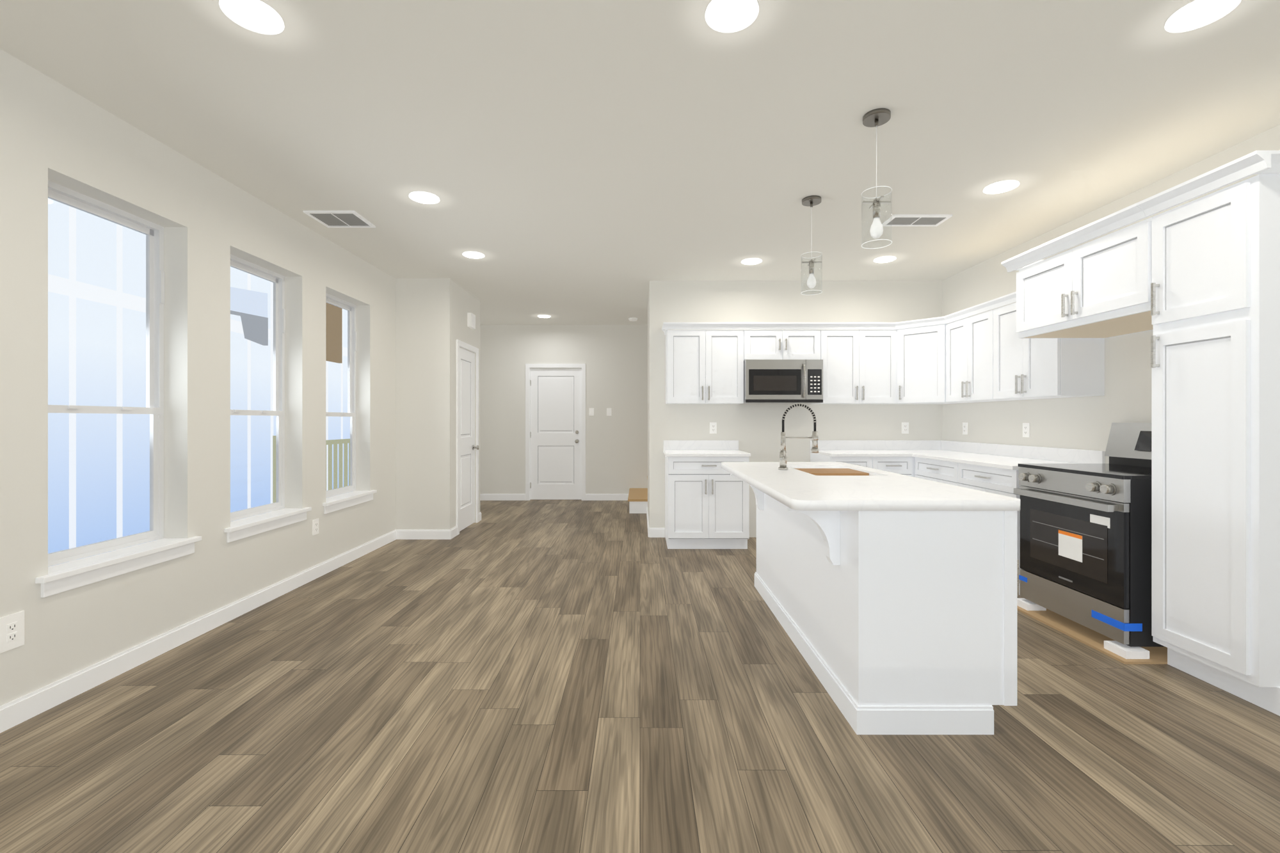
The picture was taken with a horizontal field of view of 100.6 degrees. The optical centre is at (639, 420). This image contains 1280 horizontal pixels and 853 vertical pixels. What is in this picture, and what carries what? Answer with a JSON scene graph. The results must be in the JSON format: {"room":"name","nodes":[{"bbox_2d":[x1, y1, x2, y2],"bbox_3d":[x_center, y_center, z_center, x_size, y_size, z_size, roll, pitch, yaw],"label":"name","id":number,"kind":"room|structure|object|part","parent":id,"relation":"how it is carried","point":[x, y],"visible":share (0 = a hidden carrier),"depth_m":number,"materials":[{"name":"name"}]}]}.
{"room":"kitchen","nodes":[
{"label":"kitchen","id":0,"kind":"room"},
{"bbox_2d":[0,48,395,705],"bbox_3d":[-2.610,-0.120,1.900,0.160,2.700,7.200,0,0,0],"label":"wall","id":1,"kind":"structure","parent":0,"point":[65,137],"depth_m":2.97,"materials":[{"name":"grey paint"}]},
{"bbox_2d":[0,610,24,653],"bbox_3d":[-2.526,0.850,2.135,0.008,0.139,0.087,0,0,0],"label":"electrical outlet","id":2,"kind":"object","parent":1,"relation":"attached to","point":[12,631],"visible":1,"depth_m":2.13,"materials":[{"name":"white plastic"}]},
{"bbox_2d":[48,180,164,567],"bbox_3d":[-2.680,-0.211,2.620,0.060,1.738,0.696,0,0,0],"label":"window","id":3,"kind":"structure","parent":1,"relation":"in","point":[153,232],"depth_m":2.91,"materials":[{"name":"white plastic"}]},
{"bbox_2d":[35,536,201,597],"bbox_3d":[-2.575,0.704,2.620,0.170,0.091,0.800,0,0,0],"label":"window sill","id":4,"kind":"structure","parent":1,"relation":"attached to","point":[63,577],"depth_m":2.54,"materials":[{"name":"white wood"}]},
{"bbox_2d":[0,529,396,733],"bbox_3d":[-2.523,1.180,1.900,0.015,0.100,7.199,0,0,0],"label":"baseboard","id":5,"kind":"structure","parent":1,"relation":"attached to","point":[19,710],"depth_m":2.76,"materials":[{"name":"white wood"}]},
{"bbox_2d":[230,254,285,521],"bbox_3d":[-2.680,-0.211,3.630,0.060,1.738,0.696,0,0,0],"label":"window","id":6,"kind":"structure","parent":1,"relation":"in","point":[277,280],"depth_m":3.92,"materials":[{"name":"white plastic"}]},
{"bbox_2d":[224,507,311,542],"bbox_3d":[-2.575,0.704,3.630,0.170,0.091,0.800,0,0,0],"label":"window sill","id":7,"kind":"structure","parent":1,"relation":"attached to","point":[242,528],"depth_m":3.58,"materials":[{"name":"white wood"}]},
{"bbox_2d":[312,518,318,535],"bbox_3d":[-2.526,0.830,4.140,0.008,0.118,0.074,0,0,0],"label":"electrical outlet","id":8,"kind":"object","parent":1,"relation":"attached to","point":[315,527],"visible":1,"depth_m":4.13,"materials":[{"name":"white plastic"}]},
{"bbox_2d":[325,293,356,497],"bbox_3d":[-2.680,-0.211,4.630,0.060,1.738,0.696,0,0,0],"label":"window","id":9,"kind":"structure","parent":1,"relation":"in","point":[350,308],"depth_m":4.92,"materials":[{"name":"white plastic"}]},
{"bbox_2d":[322,490,376,513],"bbox_3d":[-2.575,0.704,4.630,0.170,0.091,0.800,0,0,0],"label":"window sill","id":10,"kind":"structure","parent":1,"relation":"attached to","point":[339,502],"depth_m":4.58,"materials":[{"name":"white wood"}]},
{"bbox_2d":[395,278,479,529],"bbox_3d":[-2.330,-0.120,6.025,0.720,2.700,1.050,0,0,0],"label":"wall","id":11,"kind":"structure","parent":0,"point":[431,327],"depth_m":5.50,"materials":[{"name":"grey paint"}]},
{"bbox_2d":[396,528,453,539],"bbox_3d":[-2.228,1.180,5.492,0.545,0.100,0.015,0,0,0],"label":"baseboard","id":12,"kind":"structure","parent":11,"relation":"attached to","point":[401,534],"depth_m":5.49,"materials":[{"name":"white wood"}]},
{"bbox_2d":[456,339,479,535],"bbox_3d":[-1.961,0.181,6.065,0.102,2.098,0.746,0,0,0],"label":"closet door","id":13,"kind":"structure","parent":11,"relation":"in","point":[466,447],"depth_m":6.08,"materials":[{"name":"white wood"}]},
{"bbox_2d":[467,312,475,328],"bbox_3d":[-1.946,-1.150,6.140,0.048,0.160,0.160,0,0,0],"label":"door chime","id":14,"kind":"object","parent":11,"relation":"attached to","point":[471,320],"visible":1,"depth_m":6.07,"materials":[{"name":"white plastic"}]},
{"bbox_2d":[480,325,647,499],"bbox_3d":[0.245,-0.120,8.250,5.870,2.700,0.160,0,0,0],"label":"wall","id":15,"kind":"structure","parent":0,"point":[614,358],"depth_m":8.17,"materials":[{"name":"grey paint"}]},
{"bbox_2d":[480,494,525,500],"bbox_3d":[-2.136,1.180,8.162,0.748,0.100,0.014,0,0,0],"label":"baseboard","id":16,"kind":"structure","parent":15,"relation":"attached to","point":[482,496],"depth_m":8.15,"materials":[{"name":"white wood"}]},
{"bbox_2d":[525,364,585,500],"bbox_3d":[-1.298,0.181,8.177,0.921,2.098,0.047,0,0,0],"label":"door frame","id":17,"kind":"structure","parent":15,"relation":"attached to","point":[528,367],"depth_m":8.15,"materials":[{"name":"white wood"}]},
{"bbox_2d":[529,368,581,499],"bbox_3d":[-1.300,0.211,8.181,0.797,2.022,0.107,0,0,0],"label":"door","id":18,"kind":"structure","parent":15,"relation":"in","point":[555,434],"depth_m":8.20,"materials":[{"name":"white wood"}]},
{"bbox_2d":[589,408,593,415],"bbox_3d":[-0.745,-0.130,8.164,0.074,0.118,0.010,0,0,0],"label":"light switch","id":19,"kind":"object","parent":15,"relation":"attached to","point":[591,411],"visible":1,"depth_m":8.16,"materials":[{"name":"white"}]},
{"bbox_2d":[585,494,628,500],"bbox_3d":[-0.496,1.180,8.162,0.673,0.100,0.014,0,0,0],"label":"baseboard","id":20,"kind":"structure","parent":15,"relation":"attached to","point":[588,496],"depth_m":8.15,"materials":[{"name":"white wood"}]},
{"bbox_2d":[606,408,611,415],"bbox_3d":[-0.475,-0.130,8.164,0.074,0.118,0.010,0,0,0],"label":"light switch","id":21,"kind":"object","parent":15,"relation":"attached to","point":[608,411],"visible":1,"depth_m":8.16,"materials":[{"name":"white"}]},
{"bbox_2d":[0,499,1279,852],"bbox_3d":[0.325,1.280,3.235,6.030,0.100,10.190,0,0,0],"label":"floor","id":22,"kind":"structure","parent":0,"point":[555,676],"depth_m":2.05,"materials":[{"name":"brown wood"}]},
{"bbox_2d":[627,475,647,513],"bbox_3d":[0.540,0.850,7.577,1.400,0.760,1.145,0,0,0],"label":"stairs","id":23,"kind":"structure","parent":22,"relation":"on","point":[637,499],"depth_m":7.02,"materials":[{"name":"white"}]},
{"bbox_2d":[664,455,749,549],"bbox_3d":[0.647,0.785,5.287,0.763,0.890,0.600,0,0,0],"label":"base cabinet","id":24,"kind":"object","parent":22,"relation":"on","point":[706,501],"depth_m":5.00,"materials":[{"name":"white wood"}]},
{"bbox_2d":[663,450,750,458],"bbox_3d":[0.640,0.325,5.269,0.790,0.029,0.635,0,0,0],"label":"countertop","id":25,"kind":"structure","parent":24,"relation":"on","point":[668,454],"depth_m":4.99,"materials":[{"name":"white stone"}]},
{"bbox_2d":[810,450,865,467],"bbox_3d":[2.018,0.785,5.287,0.453,0.890,0.600,0,0,0],"label":"base cabinet","id":26,"kind":"object","parent":22,"relation":"on","point":[814,457],"depth_m":5.10,"materials":[{"name":"white"}]},
{"bbox_2d":[725,469,1018,734],"bbox_3d":[1.074,0.791,3.010,0.877,0.878,1.864,0,0,0],"label":"kitchen island","id":27,"kind":"object","parent":22,"relation":"on","point":[889,599],"depth_m":2.09,"materials":[{"name":"white painted wood"},{"name":"white quartz"},{"name":"brushed nickel"}]},
{"bbox_2d":[721,462,1020,510],"bbox_3d":[1.050,0.331,3.010,0.900,0.041,1.900,0,0,0],"label":"island countertop","id":28,"kind":"structure","parent":27,"relation":"on","point":[797,489],"depth_m":2.35,"materials":[{"name":"white stone"}]},
{"bbox_2d":[778,403,819,469],"bbox_3d":[0.997,0.100,3.303,0.254,0.416,0.134,0,0,0],"label":"faucet","id":29,"kind":"object","parent":28,"relation":"on","point":[783,457],"visible":1,"depth_m":3.33,"materials":[{"name":"silver metal"}]},
{"bbox_2d":[798,467,862,474],"bbox_3d":[1.195,0.461,3.340,0.434,0.244,0.744,0,0,0],"label":"sink","id":30,"kind":"object","parent":28,"relation":"in","point":[816,470],"depth_m":3.36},
{"bbox_2d":[865,463,908,476],"bbox_3d":[2.359,0.785,5.256,0.475,0.890,0.663,0,0,0],"label":"base cabinet","id":31,"kind":"object","parent":22,"relation":"on","point":[894,470],"depth_m":4.99,"materials":[{"name":"white"}]},
{"bbox_2d":[908,471,962,487],"bbox_3d":[2.840,0.785,4.627,0.674,0.890,0.758,0,0,0],"label":"base cabinet","id":32,"kind":"object","parent":22,"relation":"on","point":[955,478],"depth_m":4.54,"materials":[{"name":"white"}]},
{"bbox_2d":[962,468,1021,595],"bbox_3d":[2.877,0.785,4.003,0.600,0.890,0.738,0,0,0],"label":"base cabinet","id":33,"kind":"object","parent":22,"relation":"on","point":[999,482],"depth_m":3.83,"materials":[{"name":"white wood"}]},
{"bbox_2d":[818,450,1067,471],"bbox_3d":[2.482,0.325,4.607,1.390,0.029,1.960,0,0,0],"label":"countertop","id":34,"kind":"structure","parent":33,"relation":"on","point":[902,460],"depth_m":4.80,"materials":[{"name":"white stone"}]},
{"bbox_2d":[1013,422,1167,664],"bbox_3d":[2.800,0.623,3.115,0.720,1.215,0.870,0,0,0],"label":"range","id":35,"kind":"object","parent":22,"relation":"on","point":[1085,576],"visible":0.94,"depth_m":2.99,"materials":[{"name":"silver metal"}]},
{"bbox_2d":[1136,150,1279,716],"bbox_3d":[2.842,0.066,2.420,0.670,2.328,0.520,0,0,0],"label":"pantry cabinet","id":36,"kind":"object","parent":22,"relation":"on","point":[1215,425],"visible":1,"depth_m":2.36,"materials":[{"name":"white wood"}]},
{"bbox_2d":[0,0,1279,325],"bbox_3d":[0.325,-1.520,3.235,6.030,0.100,10.190,0,0,0],"label":"ceiling","id":37,"kind":"structure","parent":0,"point":[585,161],"depth_m":2.59,"materials":[{"name":"white paint"}]},
{"bbox_2d":[218,0,284,34],"bbox_3d":[-1.400,-1.464,1.920,0.192,0.010,0.192,0,0,0],"label":"recessed light","id":38,"kind":"object","parent":37,"relation":"in","point":[258,16],"visible":1,"depth_m":1.92,"materials":[{"name":"white plastic"}]},
{"bbox_2d":[302,210,375,227],"bbox_3d":[-2.180,-1.464,3.870,0.360,0.012,0.300,0,0,0],"label":"ceiling vent","id":39,"kind":"object","parent":37,"relation":"in","point":[340,219],"visible":0.96,"depth_m":3.85,"materials":[{"name":"white metal"}]},
{"bbox_2d":[408,191,440,204],"bbox_3d":[-1.420,-1.464,3.500,0.192,0.010,0.192,0,0,0],"label":"recessed light","id":40,"kind":"object","parent":37,"relation":"in","point":[424,197],"visible":1,"depth_m":3.49,"materials":[{"name":"white plastic"}]},
{"bbox_2d":[462,251,485,258],"bbox_3d":[-1.475,-1.464,4.710,0.192,0.010,0.192,0,0,0],"label":"recessed light","id":41,"kind":"object","parent":37,"relation":"in","point":[473,255],"visible":0.98,"depth_m":4.69,"materials":[{"name":"white plastic"}]},
{"bbox_2d":[537,314,551,318],"bbox_3d":[-1.350,-1.464,7.480,0.192,0.010,0.192,0,0,0],"label":"recessed light","id":42,"kind":"object","parent":37,"relation":"in","point":[544,316],"visible":1,"depth_m":7.46,"materials":[{"name":"white plastic"}]},
{"bbox_2d":[628,317,637,321],"bbox_3d":[-0.100,-1.452,7.650,0.130,0.036,0.130,0,0,0],"label":"smoke detector","id":43,"kind":"object","parent":37,"relation":"attached to","point":[632,319],"visible":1,"depth_m":7.60,"materials":[{"name":"white plastic"}]},
{"bbox_2d":[705,0,759,32],"bbox_3d":[0.330,-1.464,1.910,0.192,0.010,0.192,0,0,0],"label":"recessed light","id":44,"kind":"object","parent":37,"relation":"in","point":[727,16],"visible":1,"depth_m":1.91,"materials":[{"name":"white plastic"}]},
{"bbox_2d":[741,257,762,264],"bbox_3d":[1.030,-1.464,4.900,0.192,0.010,0.192,0,0,0],"label":"recessed light","id":45,"kind":"object","parent":37,"relation":"in","point":[751,261],"visible":1,"depth_m":4.88,"materials":[{"name":"white plastic"}]},
{"bbox_2d":[800,195,822,295],"bbox_3d":[1.140,-1.159,3.530,0.136,0.621,0.136,0,0,0],"label":"pendant light","id":46,"kind":"object","parent":37,"relation":"hanging from","point":[811,201],"visible":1,"depth_m":3.52,"materials":[{"name":"clear glass"}]},
{"bbox_3d":[1.140,-0.974,3.530,0.136,0.250,0.136,0,0,0],"label":"lamp shade","id":47,"kind":"part","parent":46,"relation":"part of","materials":[{"name":"clear glass"}]},
{"bbox_2d":[861,108,892,248],"bbox_3d":[1.140,-1.159,2.560,0.136,0.621,0.136,0,0,0],"label":"pendant light","id":48,"kind":"object","parent":37,"relation":"hanging from","point":[876,118],"visible":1,"depth_m":2.55,"materials":[{"name":"clear glass"}]},
{"bbox_3d":[1.140,-0.974,2.560,0.136,0.250,0.136,0,0,0],"label":"lamp shade","id":49,"kind":"part","parent":48,"relation":"part of","materials":[{"name":"clear glass"}]},
{"bbox_2d":[873,256,896,263],"bbox_3d":[2.230,-1.464,4.840,0.192,0.010,0.192,0,0,0],"label":"recessed light","id":50,"kind":"object","parent":37,"relation":"in","point":[884,259],"visible":1,"depth_m":4.82,"materials":[{"name":"white plastic"}]},
{"bbox_2d":[881,214,952,226],"bbox_3d":[2.020,-1.464,3.890,0.420,0.012,0.200,0,0,0],"label":"ceiling vent","id":51,"kind":"object","parent":37,"relation":"in","point":[916,220],"visible":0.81,"depth_m":3.88,"materials":[{"name":"white metal"}]},
{"bbox_2d":[983,179,1019,193],"bbox_3d":[2.270,-1.464,3.340,0.192,0.010,0.192,0,0,0],"label":"recessed light","id":52,"kind":"object","parent":37,"relation":"in","point":[1001,187],"visible":1,"depth_m":3.32,"materials":[{"name":"white plastic"}]},
{"bbox_2d":[1164,0,1241,32],"bbox_3d":[2.020,-1.464,1.910,0.192,0.010,0.192,0,0,0],"label":"recessed light","id":53,"kind":"object","parent":37,"relation":"in","point":[1195,15],"visible":1,"depth_m":1.91,"materials":[{"name":"white plastic"}]},
{"bbox_2d":[647,284,649,526],"bbox_3d":[0.160,-0.120,6.355,0.120,2.700,1.290,0,0,0],"label":"wall","id":54,"kind":"structure","parent":0,"point":[648,407],"depth_m":6.15,"materials":[{"name":"grey paint"}]},
{"bbox_2d":[646,506,650,537],"bbox_3d":[0.092,1.180,6.283,0.015,0.100,1.415,0,0,0],"label":"baseboard","id":55,"kind":"structure","parent":54,"relation":"attached to","point":[647,512],"depth_m":5.83,"materials":[{"name":"white wood"}]},
{"bbox_2d":[649,280,942,537],"bbox_3d":[1.640,-0.120,5.650,3.080,2.700,0.120,0,0,0],"label":"wall","id":56,"kind":"structure","parent":0,"point":[755,430],"depth_m":5.59,"materials":[{"name":"grey paint"}]},
{"bbox_2d":[664,327,746,404],"bbox_3d":[0.649,-0.535,5.428,0.760,0.729,0.320,0,0,0],"label":"upper cabinet","id":57,"kind":"object","parent":56,"relation":"attached to","point":[703,367],"depth_m":5.28,"materials":[{"name":"white wood"}]},
{"bbox_2d":[709,422,716,433],"bbox_3d":[0.770,0.080,5.585,0.074,0.118,0.008,0,0,0],"label":"electrical outlet","id":58,"kind":"object","parent":56,"relation":"attached to","point":[713,427],"visible":1,"depth_m":5.58,"materials":[{"name":"white plastic"}]},
{"bbox_2d":[746,327,820,359],"bbox_3d":[1.412,-0.750,5.428,0.761,0.299,0.320,0,0,0],"label":"upper cabinet","id":59,"kind":"object","parent":56,"relation":"attached to","point":[760,344],"depth_m":5.27,"materials":[{"name":"white wood"}]},
{"bbox_2d":[742,359,823,403],"bbox_3d":[1.413,-0.385,5.362,0.756,0.420,0.449,0,0,0],"label":"microwave","id":60,"kind":"object","parent":59,"relation":"attached to","point":[782,381],"visible":1,"depth_m":5.19,"materials":[{"name":"silver metal"}]},
{"bbox_2d":[663,440,942,450],"bbox_3d":[1.701,0.260,5.577,2.911,0.100,0.020,0,0,0],"label":"backsplash","id":61,"kind":"structure","parent":56,"relation":"attached to","point":[667,445],"depth_m":5.57,"materials":[{"name":"white stone"}]},
{"bbox_2d":[810,327,892,404],"bbox_3d":[2.196,-0.535,5.398,0.804,0.729,0.379,0,0,0],"label":"upper cabinet","id":62,"kind":"object","parent":56,"relation":"attached to","point":[857,364],"depth_m":5.28,"materials":[{"name":"white wood"}]},
{"bbox_2d":[901,422,908,433],"bbox_3d":[2.790,0.080,5.585,0.074,0.118,0.008,0,0,0],"label":"electrical outlet","id":63,"kind":"object","parent":56,"relation":"attached to","point":[905,427],"visible":1,"depth_m":5.58,"materials":[{"name":"white plastic"}]},
{"bbox_2d":[876,314,956,404],"bbox_3d":[2.835,-0.568,5.247,0.685,0.794,0.682,0,0,0],"label":"upper cabinet","id":64,"kind":"object","parent":56,"relation":"attached to","point":[918,345],"depth_m":5.13,"materials":[{"name":"white wood"}]},
{"bbox_2d":[942,124,1279,463],"bbox_3d":[3.260,-0.120,3.235,0.160,2.700,10.190,0,0,0],"label":"wall","id":65,"kind":"structure","parent":0,"point":[1078,423],"depth_m":3.90,"materials":[{"name":"grey paint"}]},
{"bbox_2d":[962,422,967,434],"bbox_3d":[3.175,0.080,5.190,0.008,0.118,0.074,0,0,0],"label":"electrical outlet","id":66,"kind":"object","parent":65,"relation":"attached to","point":[964,428],"visible":1,"depth_m":5.18,"materials":[{"name":"white plastic"}]},
{"bbox_2d":[943,304,997,404],"bbox_3d":[2.988,-0.535,4.623,0.379,0.729,0.771,0,0,0],"label":"upper cabinet","id":67,"kind":"object","parent":65,"relation":"attached to","point":[960,356],"depth_m":4.58,"materials":[{"name":"white wood"}]},
{"bbox_2d":[942,440,1105,463],"bbox_3d":[3.167,0.260,4.607,0.020,0.100,1.960,0,0,0],"label":"backsplash","id":68,"kind":"structure","parent":65,"relation":"attached to","point":[1071,456],"depth_m":4.29,"materials":[{"name":"white stone"}]},
{"bbox_2d":[1022,423,1029,437],"bbox_3d":[3.175,0.080,4.370,0.008,0.118,0.074,0,0,0],"label":"electrical outlet","id":69,"kind":"object","parent":65,"relation":"attached to","point":[1026,429],"visible":1,"depth_m":4.36,"materials":[{"name":"white plastic"}]},
{"bbox_2d":[997,299,1104,401],"bbox_3d":[3.018,-0.535,3.997,0.320,0.729,0.729,0,0,0],"label":"upper cabinet","id":70,"kind":"object","parent":65,"relation":"attached to","point":[1028,368],"depth_m":3.78,"materials":[{"name":"white wood"}]},
{"bbox_2d":[1000,202,1153,338],"bbox_3d":[2.842,-0.829,3.185,0.670,0.539,1.006,0,0,0],"label":"upper cabinet","id":71,"kind":"object","parent":65,"relation":"attached to","point":[1099,288],"visible":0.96,"depth_m":3.08,"materials":[{"name":"white wood"}]},
{"label":"outside","id":72,"kind":"structure","parent":0,"visible":0},
{"bbox_2d":[48,198,350,567],"bbox_3d":[-4.730,-1.270,5.000,0.001,7.000,14.000,0,0,0],"label":"sky","id":73,"kind":"structure","parent":72,"point":[82,505],"depth_m":4.76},
{"bbox_2d":[230,286,350,503],"bbox_3d":[-4.345,-0.470,6.700,0.270,3.400,3.200,0,0,0],"label":"neighbouring building","id":74,"kind":"structure","parent":72,"point":[239,301],"depth_m":6.32,"materials":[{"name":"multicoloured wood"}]}
]}

